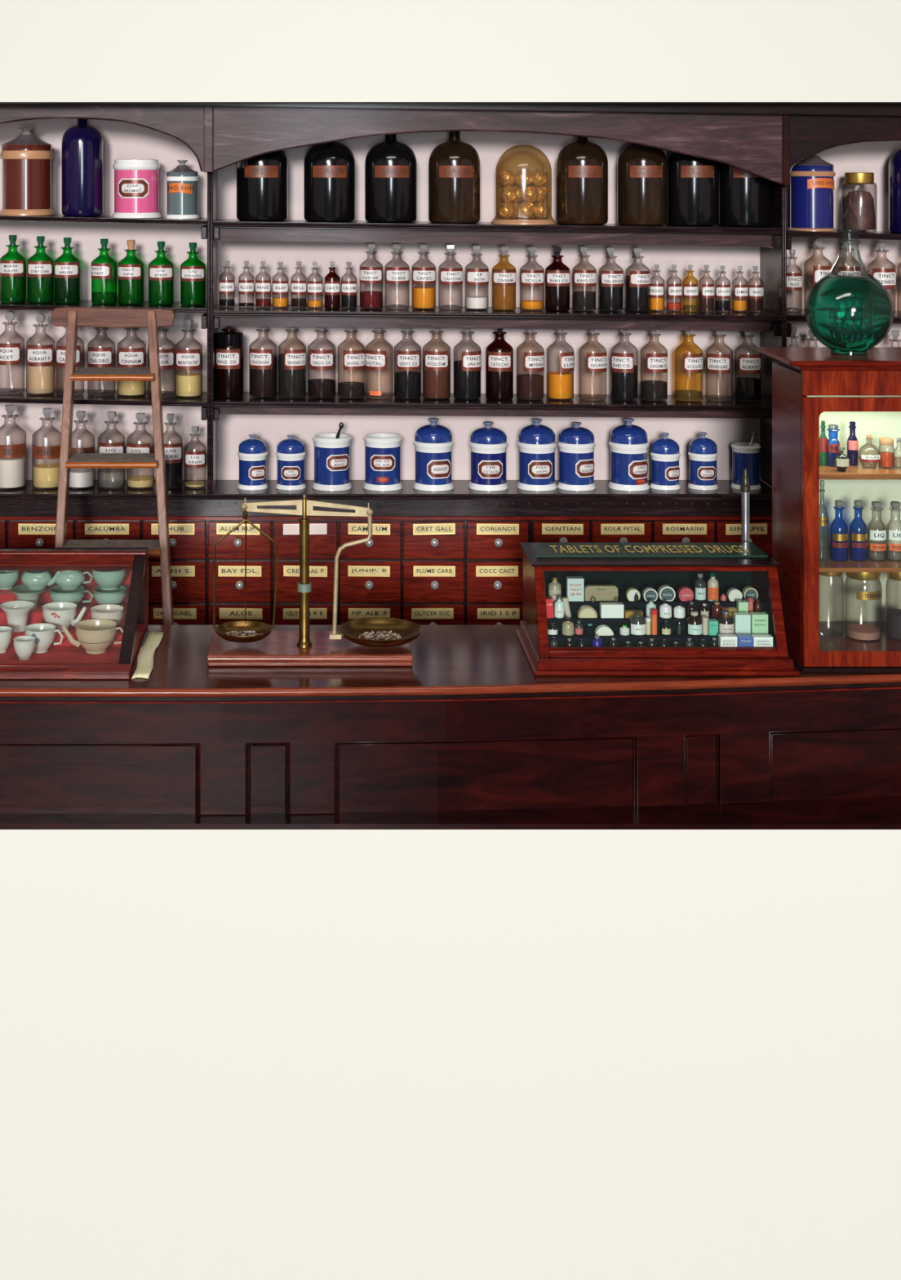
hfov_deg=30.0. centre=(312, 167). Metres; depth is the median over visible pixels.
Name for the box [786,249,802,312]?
bottle
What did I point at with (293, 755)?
counter
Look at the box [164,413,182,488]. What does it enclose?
bottle
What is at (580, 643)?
vial
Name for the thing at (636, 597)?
vial
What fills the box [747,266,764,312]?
bottle
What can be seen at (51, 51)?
wall
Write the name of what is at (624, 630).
vial
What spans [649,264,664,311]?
bottle
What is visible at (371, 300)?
bottle
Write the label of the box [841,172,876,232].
glass jar
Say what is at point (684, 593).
round tin
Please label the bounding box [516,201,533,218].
ball
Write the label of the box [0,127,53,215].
lidded jar
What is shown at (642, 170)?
carboy
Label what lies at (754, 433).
bowl
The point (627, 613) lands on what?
flat box
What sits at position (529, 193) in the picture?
ball
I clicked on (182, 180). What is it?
lidded jar
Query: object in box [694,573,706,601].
vial
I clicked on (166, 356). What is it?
bottle
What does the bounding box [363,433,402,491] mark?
jar
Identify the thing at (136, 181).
jar
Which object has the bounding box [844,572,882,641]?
jar
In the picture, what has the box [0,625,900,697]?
countertop
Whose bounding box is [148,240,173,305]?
bottle
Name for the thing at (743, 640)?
carton
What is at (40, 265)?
bottle
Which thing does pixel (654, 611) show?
tube
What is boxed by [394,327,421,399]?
bottle
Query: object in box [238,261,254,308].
bottle
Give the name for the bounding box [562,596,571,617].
tube
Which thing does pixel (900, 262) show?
bottle
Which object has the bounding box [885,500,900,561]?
medicine bottle
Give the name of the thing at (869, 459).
medicine bottle
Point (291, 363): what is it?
bottle
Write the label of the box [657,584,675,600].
round tin
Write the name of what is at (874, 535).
medicine bottle
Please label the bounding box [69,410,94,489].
bottle
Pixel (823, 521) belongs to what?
medicine bottle
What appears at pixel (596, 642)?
vial
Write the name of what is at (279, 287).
bottle
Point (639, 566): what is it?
tablet case
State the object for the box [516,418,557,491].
jar
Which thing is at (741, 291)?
bottle
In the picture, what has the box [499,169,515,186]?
ball
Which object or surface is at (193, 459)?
bottle
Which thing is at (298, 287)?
bottle
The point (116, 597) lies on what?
cup
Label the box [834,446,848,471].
medicine bottle
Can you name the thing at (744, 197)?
carboy
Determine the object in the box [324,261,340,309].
bottle
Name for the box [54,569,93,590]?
cup
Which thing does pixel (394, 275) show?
bottle
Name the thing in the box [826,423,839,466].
medicine bottle
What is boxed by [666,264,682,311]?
bottle
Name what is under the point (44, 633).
cup
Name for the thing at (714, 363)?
bottle
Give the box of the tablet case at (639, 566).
[515,542,799,675]
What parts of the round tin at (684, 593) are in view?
tin lid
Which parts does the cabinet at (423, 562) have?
drawer, name plate, knob, drawer, name plate, drawer, name plate, name plate, knob, knob, drawer, name plate, drawer, drawer, knob, name plate, drawer, drawer, knob, drawer, name plate, name plate, drawer, drawer, name plate, name plate, drawer, name plate, name plate, name plate, knob, name plate, knob, drawer, drawer, drawer, rail, rail, beaded moulding, name plate, drawer, drawer, drawer, name plate, name plate, knob, knob, drawer, drawer, name plate, drawer, knob, name plate, knob, name plate, drawer, name plate, knob, drawer, name plate, knob, drawer, name plate, knob, drawer, name plate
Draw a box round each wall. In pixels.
[0,0,900,103]
[0,118,900,488]
[0,829,900,1279]
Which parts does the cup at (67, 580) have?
lid, handle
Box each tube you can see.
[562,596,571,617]
[645,617,651,635]
[651,608,657,635]
[702,616,708,635]
[747,597,753,613]
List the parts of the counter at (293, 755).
panel, panel moulding, panel, panel moulding, moulding, panel, panel moulding, panel, panel moulding, panel moulding, panel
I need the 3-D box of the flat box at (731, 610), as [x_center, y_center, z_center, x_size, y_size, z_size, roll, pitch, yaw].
[0.960,1.025,3.850,0.032,0.020,0.023,0,0,0]
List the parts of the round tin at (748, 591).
tin lid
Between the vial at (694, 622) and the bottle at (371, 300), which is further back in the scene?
the bottle at (371, 300)
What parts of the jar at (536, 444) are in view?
knob, lid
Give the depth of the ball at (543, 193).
4.74 m
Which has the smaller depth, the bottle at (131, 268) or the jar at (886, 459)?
the jar at (886, 459)
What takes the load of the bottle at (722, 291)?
on the wall shelving at (765, 140)
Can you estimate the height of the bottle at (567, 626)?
0.036 m
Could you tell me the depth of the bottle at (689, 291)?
4.73 m
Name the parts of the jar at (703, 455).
lid, knob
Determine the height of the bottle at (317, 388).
0.217 m
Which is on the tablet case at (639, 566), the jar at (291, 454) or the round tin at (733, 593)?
the round tin at (733, 593)
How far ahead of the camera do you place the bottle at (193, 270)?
4.72 m
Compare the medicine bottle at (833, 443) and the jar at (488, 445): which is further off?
the jar at (488, 445)
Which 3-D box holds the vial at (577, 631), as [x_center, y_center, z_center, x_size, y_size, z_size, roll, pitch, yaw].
[0.606,1.046,3.800,0.018,0.030,0.018,0,0,0]
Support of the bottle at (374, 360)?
on the wall shelving at (765, 140)
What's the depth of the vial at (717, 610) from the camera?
3.84 m
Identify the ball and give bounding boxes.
[497,201,515,218]
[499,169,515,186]
[500,185,517,202]
[510,201,519,218]
[512,185,523,202]
[514,169,532,186]
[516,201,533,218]
[521,186,538,202]
[526,169,532,186]
[530,169,546,186]
[530,201,536,218]
[533,201,549,218]
[535,186,547,202]
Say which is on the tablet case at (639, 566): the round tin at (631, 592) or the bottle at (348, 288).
the round tin at (631, 592)
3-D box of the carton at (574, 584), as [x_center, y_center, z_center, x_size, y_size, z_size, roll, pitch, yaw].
[0.613,0.983,3.900,0.039,0.053,0.023,0,0,0]
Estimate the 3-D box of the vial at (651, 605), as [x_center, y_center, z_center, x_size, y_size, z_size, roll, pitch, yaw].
[0.780,1.015,3.850,0.023,0.040,0.024,0,0,0]
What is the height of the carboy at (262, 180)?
0.310 m
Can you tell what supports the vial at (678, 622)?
on the tablet case at (639, 566)
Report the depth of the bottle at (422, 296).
4.72 m
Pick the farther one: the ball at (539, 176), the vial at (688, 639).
the ball at (539, 176)
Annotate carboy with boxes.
[62,118,103,216]
[236,150,288,221]
[303,141,355,222]
[364,133,417,222]
[428,131,480,223]
[555,136,608,225]
[617,143,667,226]
[667,151,719,226]
[719,162,770,226]
[804,210,893,355]
[888,148,900,233]
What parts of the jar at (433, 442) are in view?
lid, knob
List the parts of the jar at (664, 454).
lid, knob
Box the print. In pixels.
[569,583,581,595]
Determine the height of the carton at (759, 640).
0.032 m
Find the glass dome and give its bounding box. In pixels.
[491,144,555,224]
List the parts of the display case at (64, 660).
rail, rail, corner post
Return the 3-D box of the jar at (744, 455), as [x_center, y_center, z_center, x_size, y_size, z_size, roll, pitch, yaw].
[1.230,0.847,4.745,0.084,0.122,0.084,0,0,0]
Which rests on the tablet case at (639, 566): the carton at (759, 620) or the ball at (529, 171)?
the carton at (759, 620)
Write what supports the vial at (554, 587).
on the tablet case at (639, 566)
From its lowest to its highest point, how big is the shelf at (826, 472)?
0.013 m
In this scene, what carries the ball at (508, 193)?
on the ball at (505, 210)
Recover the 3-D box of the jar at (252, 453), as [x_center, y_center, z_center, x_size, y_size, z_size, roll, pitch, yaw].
[-0.169,0.834,4.745,0.087,0.149,0.087,0,0,0]
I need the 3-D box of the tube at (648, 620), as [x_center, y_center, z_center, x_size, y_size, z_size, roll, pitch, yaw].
[0.763,1.042,3.800,0.012,0.037,0.012,0,0,0]
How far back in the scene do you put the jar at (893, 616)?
3.81 m
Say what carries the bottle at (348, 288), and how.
on the wall shelving at (765, 140)
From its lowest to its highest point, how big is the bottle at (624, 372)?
0.214 m
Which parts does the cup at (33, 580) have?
spout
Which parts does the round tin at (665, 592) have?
tin lid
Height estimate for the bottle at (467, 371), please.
0.216 m
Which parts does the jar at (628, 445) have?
knob, lid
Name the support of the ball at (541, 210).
in the glass dome
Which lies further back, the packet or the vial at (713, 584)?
the vial at (713, 584)
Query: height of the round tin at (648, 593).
0.029 m
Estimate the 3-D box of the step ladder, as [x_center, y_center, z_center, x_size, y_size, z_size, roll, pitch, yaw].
[-0.484,1.389,4.293,0.442,2.022,0.614,0,0,0]
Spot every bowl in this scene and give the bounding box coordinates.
[338,422,343,429]
[751,430,756,436]
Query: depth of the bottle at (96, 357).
4.71 m
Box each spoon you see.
[335,422,343,438]
[749,430,756,446]
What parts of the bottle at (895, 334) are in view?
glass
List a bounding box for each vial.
[547,622,557,635]
[548,576,561,601]
[550,637,557,646]
[554,595,564,617]
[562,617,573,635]
[565,638,573,646]
[574,620,582,635]
[577,639,585,646]
[585,623,594,635]
[591,635,602,646]
[619,624,629,635]
[630,610,645,635]
[634,592,638,602]
[645,599,656,617]
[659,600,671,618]
[661,621,671,635]
[673,603,684,617]
[677,622,681,635]
[685,638,693,646]
[686,601,696,617]
[687,611,702,635]
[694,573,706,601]
[700,603,709,617]
[707,572,719,601]
[711,601,722,617]
[718,609,733,634]
[720,594,726,600]
[754,599,761,612]
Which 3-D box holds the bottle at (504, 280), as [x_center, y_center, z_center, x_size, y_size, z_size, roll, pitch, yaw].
[0.544,0.315,4.744,0.068,0.180,0.070,0,0,0]
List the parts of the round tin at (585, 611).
tin lid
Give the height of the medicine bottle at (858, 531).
0.135 m
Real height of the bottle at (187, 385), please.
0.220 m
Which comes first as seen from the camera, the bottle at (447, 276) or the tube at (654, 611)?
the tube at (654, 611)
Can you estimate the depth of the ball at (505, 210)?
4.73 m
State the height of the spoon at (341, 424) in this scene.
0.089 m
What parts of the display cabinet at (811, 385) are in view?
panel, door, cornice, panel, door rail, door rail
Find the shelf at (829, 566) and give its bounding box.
[819,546,900,572]
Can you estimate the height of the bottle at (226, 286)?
0.133 m
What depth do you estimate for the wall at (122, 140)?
4.86 m
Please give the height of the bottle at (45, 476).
0.224 m
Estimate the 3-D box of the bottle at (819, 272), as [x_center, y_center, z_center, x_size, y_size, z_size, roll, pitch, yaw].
[1.435,0.306,4.744,0.077,0.213,0.078,0,0,0]
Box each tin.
[577,604,597,617]
[583,584,617,600]
[594,624,613,635]
[625,586,640,600]
[642,586,657,600]
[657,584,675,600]
[677,586,693,600]
[726,587,742,600]
[742,586,758,600]
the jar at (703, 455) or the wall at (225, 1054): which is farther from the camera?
the jar at (703, 455)
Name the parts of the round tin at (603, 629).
tin lid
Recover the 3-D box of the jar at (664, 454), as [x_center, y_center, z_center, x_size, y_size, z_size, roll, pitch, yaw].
[1.001,0.831,4.745,0.087,0.153,0.087,0,0,0]
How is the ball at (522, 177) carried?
on the ball at (529, 193)
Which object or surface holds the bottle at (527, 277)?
on the wall shelving at (765, 140)
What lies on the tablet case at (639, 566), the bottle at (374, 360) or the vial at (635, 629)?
the vial at (635, 629)
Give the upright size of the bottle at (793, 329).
0.208 m
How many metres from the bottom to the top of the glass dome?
0.225 m
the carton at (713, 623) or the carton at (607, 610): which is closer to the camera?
the carton at (713, 623)
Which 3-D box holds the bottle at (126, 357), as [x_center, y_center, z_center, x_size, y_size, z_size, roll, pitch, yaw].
[-0.512,0.537,4.744,0.082,0.221,0.084,0,0,0]
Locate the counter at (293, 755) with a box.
[0,682,900,815]
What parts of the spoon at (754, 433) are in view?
handle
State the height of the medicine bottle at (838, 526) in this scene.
0.135 m
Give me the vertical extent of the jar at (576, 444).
0.184 m
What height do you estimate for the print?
0.026 m
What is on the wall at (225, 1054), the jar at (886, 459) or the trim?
the trim
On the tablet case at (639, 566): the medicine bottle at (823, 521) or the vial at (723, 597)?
the vial at (723, 597)
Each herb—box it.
[225,630,262,636]
[358,630,402,639]
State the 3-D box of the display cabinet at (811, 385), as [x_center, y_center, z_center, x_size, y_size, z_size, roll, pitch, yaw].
[1.402,0.774,3.828,0.696,0.694,0.284,0,0,0]
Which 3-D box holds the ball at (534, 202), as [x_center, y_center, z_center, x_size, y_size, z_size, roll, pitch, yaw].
[0.627,0.122,4.780,0.048,0.048,0.052,0,0,0]
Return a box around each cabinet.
[0,500,772,625]
[756,346,900,673]
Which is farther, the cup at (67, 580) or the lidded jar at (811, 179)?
the lidded jar at (811, 179)
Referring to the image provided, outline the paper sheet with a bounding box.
[131,631,163,679]
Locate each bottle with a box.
[0,235,26,302]
[0,311,24,395]
[0,404,26,489]
[26,313,55,395]
[27,235,53,303]
[31,408,61,489]
[54,237,80,303]
[56,326,84,395]
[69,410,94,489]
[87,326,115,396]
[90,238,117,304]
[97,411,125,489]
[117,327,146,397]
[118,240,143,305]
[126,413,154,489]
[147,326,175,397]
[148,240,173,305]
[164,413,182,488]
[174,319,202,398]
[180,242,205,306]
[184,426,206,488]
[215,326,244,398]
[219,260,235,308]
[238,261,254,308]
[248,326,277,398]
[255,261,271,308]
[272,262,288,308]
[278,326,306,399]
[291,261,306,308]
[306,262,323,308]
[307,327,335,399]
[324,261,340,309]
[337,327,364,399]
[341,262,356,309]
[360,242,382,309]
[364,327,393,399]
[384,243,408,310]
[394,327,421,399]
[412,243,435,310]
[422,328,450,399]
[438,244,462,310]
[453,328,481,399]
[465,244,488,311]
[485,328,513,400]
[492,246,515,311]
[516,328,544,400]
[520,246,543,311]
[545,247,569,311]
[546,328,574,400]
[572,246,595,311]
[578,328,607,400]
[599,247,623,311]
[610,329,638,401]
[626,247,650,311]
[640,329,667,401]
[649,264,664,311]
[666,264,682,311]
[674,330,702,401]
[682,264,697,312]
[698,265,715,312]
[705,330,733,402]
[715,265,730,312]
[732,266,748,312]
[733,330,761,402]
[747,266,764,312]
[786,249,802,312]
[788,327,799,346]
[804,237,832,311]
[805,329,817,346]
[819,420,827,465]
[819,480,828,560]
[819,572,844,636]
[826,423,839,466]
[830,499,848,561]
[833,238,860,275]
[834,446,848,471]
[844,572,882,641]
[846,421,858,466]
[848,499,867,561]
[857,434,879,468]
[867,241,896,314]
[867,500,886,561]
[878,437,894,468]
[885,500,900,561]
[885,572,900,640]
[888,330,900,346]
[894,437,900,467]
[897,262,900,314]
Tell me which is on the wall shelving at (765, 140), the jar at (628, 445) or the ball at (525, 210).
the jar at (628, 445)
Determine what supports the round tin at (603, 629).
on the tablet case at (639, 566)
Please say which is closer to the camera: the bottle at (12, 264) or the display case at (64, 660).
the display case at (64, 660)
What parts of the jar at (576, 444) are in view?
lid, knob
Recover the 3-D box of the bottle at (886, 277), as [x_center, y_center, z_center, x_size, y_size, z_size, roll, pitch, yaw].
[1.615,0.314,4.744,0.076,0.205,0.078,0,0,0]
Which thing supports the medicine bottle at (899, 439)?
on the display cabinet at (811, 385)
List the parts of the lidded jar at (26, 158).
lid, knob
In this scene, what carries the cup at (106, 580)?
on the display case at (64, 660)
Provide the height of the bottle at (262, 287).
0.133 m
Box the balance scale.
[207,494,422,666]
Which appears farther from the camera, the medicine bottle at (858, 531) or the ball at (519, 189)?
the ball at (519, 189)
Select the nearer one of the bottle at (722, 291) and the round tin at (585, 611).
the round tin at (585, 611)
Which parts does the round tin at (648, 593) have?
tin lid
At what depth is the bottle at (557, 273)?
4.72 m
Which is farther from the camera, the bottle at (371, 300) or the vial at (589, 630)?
the bottle at (371, 300)
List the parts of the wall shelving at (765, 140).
shelf, shelf, shelf, fascia post, cornice, shelf, shelf, shelf, fascia post, shelf, shelf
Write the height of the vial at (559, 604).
0.048 m
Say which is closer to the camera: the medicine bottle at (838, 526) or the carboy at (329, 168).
the medicine bottle at (838, 526)
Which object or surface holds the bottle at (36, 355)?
on the wall shelving at (765, 140)
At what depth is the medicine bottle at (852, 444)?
3.83 m
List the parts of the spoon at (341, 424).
handle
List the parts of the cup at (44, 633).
handle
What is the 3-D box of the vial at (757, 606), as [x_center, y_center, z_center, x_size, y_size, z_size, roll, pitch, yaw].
[1.026,1.015,3.850,0.016,0.040,0.016,0,0,0]
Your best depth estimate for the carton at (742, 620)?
3.79 m
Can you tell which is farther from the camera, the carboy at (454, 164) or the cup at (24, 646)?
the carboy at (454, 164)
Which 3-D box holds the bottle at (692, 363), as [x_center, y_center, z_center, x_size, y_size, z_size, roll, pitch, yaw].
[1.068,0.554,4.744,0.078,0.213,0.079,0,0,0]
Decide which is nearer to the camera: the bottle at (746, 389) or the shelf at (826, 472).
the shelf at (826, 472)
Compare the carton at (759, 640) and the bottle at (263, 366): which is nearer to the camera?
the carton at (759, 640)
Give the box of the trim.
[0,795,900,829]
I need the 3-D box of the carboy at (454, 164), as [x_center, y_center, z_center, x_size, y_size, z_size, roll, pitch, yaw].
[0.404,0.000,4.749,0.147,0.316,0.148,0,0,0]
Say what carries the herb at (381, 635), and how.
on the balance scale
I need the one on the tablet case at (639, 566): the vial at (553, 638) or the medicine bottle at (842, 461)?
the vial at (553, 638)
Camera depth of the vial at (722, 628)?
3.79 m
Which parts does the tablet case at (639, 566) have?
panel, frame, panel, frame, moulding, frame, panel, frame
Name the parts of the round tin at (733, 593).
tin lid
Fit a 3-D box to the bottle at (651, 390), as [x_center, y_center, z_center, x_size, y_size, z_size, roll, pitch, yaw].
[0.970,0.554,4.744,0.076,0.213,0.078,0,0,0]
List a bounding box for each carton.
[565,576,583,601]
[600,602,623,617]
[708,618,718,635]
[718,634,737,646]
[733,612,751,634]
[735,634,753,646]
[736,600,748,612]
[749,612,768,634]
[751,634,773,646]
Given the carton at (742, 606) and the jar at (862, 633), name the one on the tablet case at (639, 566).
the carton at (742, 606)
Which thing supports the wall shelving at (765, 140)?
attached to the wall at (122, 140)
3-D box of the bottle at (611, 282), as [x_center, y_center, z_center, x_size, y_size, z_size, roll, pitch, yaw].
[0.848,0.318,4.744,0.068,0.180,0.070,0,0,0]
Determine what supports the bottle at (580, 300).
on the wall shelving at (765, 140)
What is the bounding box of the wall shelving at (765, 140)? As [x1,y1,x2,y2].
[0,102,900,500]
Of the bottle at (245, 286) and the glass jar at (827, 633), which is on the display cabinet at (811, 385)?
the glass jar at (827, 633)
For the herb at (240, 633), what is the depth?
3.84 m
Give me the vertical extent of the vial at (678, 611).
0.031 m
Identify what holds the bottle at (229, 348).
on the wall shelving at (765, 140)
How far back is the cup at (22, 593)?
3.99 m
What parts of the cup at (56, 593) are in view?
handle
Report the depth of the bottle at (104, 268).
4.72 m
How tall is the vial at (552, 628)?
0.025 m
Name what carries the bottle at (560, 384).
on the wall shelving at (765, 140)
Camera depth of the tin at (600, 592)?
3.89 m
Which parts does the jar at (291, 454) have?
lid, knob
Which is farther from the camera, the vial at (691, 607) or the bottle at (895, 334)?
the bottle at (895, 334)
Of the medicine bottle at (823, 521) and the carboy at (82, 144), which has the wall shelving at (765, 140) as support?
the carboy at (82, 144)
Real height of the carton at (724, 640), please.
0.033 m
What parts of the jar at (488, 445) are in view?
lid, knob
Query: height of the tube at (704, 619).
0.039 m
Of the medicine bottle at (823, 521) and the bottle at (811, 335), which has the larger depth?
the bottle at (811, 335)
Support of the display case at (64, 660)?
on the countertop at (448, 660)
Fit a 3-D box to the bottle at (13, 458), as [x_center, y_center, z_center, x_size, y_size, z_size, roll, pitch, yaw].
[-0.857,0.791,4.744,0.092,0.233,0.093,0,0,0]
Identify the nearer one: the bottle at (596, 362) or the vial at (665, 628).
the vial at (665, 628)
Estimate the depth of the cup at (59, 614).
3.90 m
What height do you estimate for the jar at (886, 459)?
0.066 m
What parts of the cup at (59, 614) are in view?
spout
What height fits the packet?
0.044 m
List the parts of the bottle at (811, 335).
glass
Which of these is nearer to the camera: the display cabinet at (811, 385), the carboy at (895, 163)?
the display cabinet at (811, 385)
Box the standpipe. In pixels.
[740,468,751,542]
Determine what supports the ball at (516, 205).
in the glass dome
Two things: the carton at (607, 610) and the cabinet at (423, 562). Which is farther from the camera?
the cabinet at (423, 562)
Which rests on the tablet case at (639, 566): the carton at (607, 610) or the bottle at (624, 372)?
the carton at (607, 610)
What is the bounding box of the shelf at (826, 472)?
[819,457,900,479]
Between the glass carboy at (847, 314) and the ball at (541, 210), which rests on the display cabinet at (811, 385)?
the glass carboy at (847, 314)
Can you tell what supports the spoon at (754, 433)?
in the jar at (744, 455)
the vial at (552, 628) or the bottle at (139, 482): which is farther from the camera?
the bottle at (139, 482)
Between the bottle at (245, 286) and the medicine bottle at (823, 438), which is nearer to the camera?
the medicine bottle at (823, 438)
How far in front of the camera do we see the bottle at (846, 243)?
4.72 m
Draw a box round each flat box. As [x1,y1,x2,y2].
[623,609,642,617]
[722,607,737,617]
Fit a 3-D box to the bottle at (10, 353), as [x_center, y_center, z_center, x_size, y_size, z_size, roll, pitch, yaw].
[-0.857,0.525,4.744,0.082,0.234,0.084,0,0,0]
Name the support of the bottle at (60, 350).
on the wall shelving at (765, 140)
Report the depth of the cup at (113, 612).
3.91 m
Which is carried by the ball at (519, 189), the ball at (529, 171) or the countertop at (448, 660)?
the ball at (529, 171)
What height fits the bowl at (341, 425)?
0.021 m
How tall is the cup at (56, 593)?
0.045 m
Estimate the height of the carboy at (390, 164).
0.314 m
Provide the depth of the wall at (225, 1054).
3.56 m
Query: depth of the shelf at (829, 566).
3.77 m
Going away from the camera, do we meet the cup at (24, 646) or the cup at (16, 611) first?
the cup at (24, 646)
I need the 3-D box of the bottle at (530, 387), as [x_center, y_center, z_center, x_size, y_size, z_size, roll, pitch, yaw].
[0.618,0.550,4.744,0.078,0.215,0.079,0,0,0]
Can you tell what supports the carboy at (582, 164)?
on the wall shelving at (765, 140)
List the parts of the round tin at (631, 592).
tin lid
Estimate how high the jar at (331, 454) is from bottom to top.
0.146 m
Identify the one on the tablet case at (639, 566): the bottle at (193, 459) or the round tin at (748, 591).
the round tin at (748, 591)
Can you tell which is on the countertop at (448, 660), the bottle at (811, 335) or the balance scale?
the balance scale
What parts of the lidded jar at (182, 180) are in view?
lid, knob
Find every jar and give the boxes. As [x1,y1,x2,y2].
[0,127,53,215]
[111,159,161,217]
[165,160,199,218]
[237,434,267,490]
[275,435,306,490]
[311,433,351,491]
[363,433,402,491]
[413,417,453,491]
[468,421,508,491]
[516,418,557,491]
[556,422,595,490]
[608,417,649,491]
[649,432,680,490]
[688,431,718,489]
[730,442,761,489]
[787,154,835,231]
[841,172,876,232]
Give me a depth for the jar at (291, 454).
4.71 m
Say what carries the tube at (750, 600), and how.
on the tablet case at (639, 566)
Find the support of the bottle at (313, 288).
on the wall shelving at (765, 140)
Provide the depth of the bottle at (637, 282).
4.72 m
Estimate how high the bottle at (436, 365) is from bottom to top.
0.216 m
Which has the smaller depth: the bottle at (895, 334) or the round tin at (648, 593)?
the round tin at (648, 593)
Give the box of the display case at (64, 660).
[0,547,148,679]
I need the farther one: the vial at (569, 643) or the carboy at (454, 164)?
the carboy at (454, 164)
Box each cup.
[0,570,19,589]
[0,600,35,632]
[0,626,12,653]
[9,584,46,609]
[13,635,35,660]
[21,570,60,590]
[24,622,63,653]
[42,601,86,631]
[48,585,93,604]
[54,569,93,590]
[61,618,123,653]
[90,604,124,626]
[92,569,126,590]
[93,585,126,604]
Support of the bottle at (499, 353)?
on the wall shelving at (765, 140)
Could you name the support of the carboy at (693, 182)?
on the wall shelving at (765, 140)
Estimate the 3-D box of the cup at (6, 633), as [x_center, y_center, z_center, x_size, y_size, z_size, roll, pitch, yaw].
[-0.712,1.084,3.830,0.050,0.051,0.050,0,0,0]
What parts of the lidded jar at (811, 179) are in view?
lid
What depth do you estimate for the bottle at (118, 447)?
4.73 m
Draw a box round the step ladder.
[51,306,175,625]
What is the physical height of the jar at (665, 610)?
0.036 m
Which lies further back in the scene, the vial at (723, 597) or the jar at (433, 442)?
the jar at (433, 442)
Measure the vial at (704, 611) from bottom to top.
0.031 m
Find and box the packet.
[546,596,554,617]
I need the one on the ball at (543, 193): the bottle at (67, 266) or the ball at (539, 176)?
the ball at (539, 176)
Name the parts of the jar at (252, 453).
lid, knob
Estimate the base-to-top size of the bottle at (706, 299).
0.133 m
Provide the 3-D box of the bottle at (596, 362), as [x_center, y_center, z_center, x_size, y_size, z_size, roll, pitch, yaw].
[0.796,0.552,4.744,0.078,0.214,0.079,0,0,0]
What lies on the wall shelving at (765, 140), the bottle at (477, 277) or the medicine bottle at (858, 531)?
the bottle at (477, 277)
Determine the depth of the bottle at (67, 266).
4.72 m

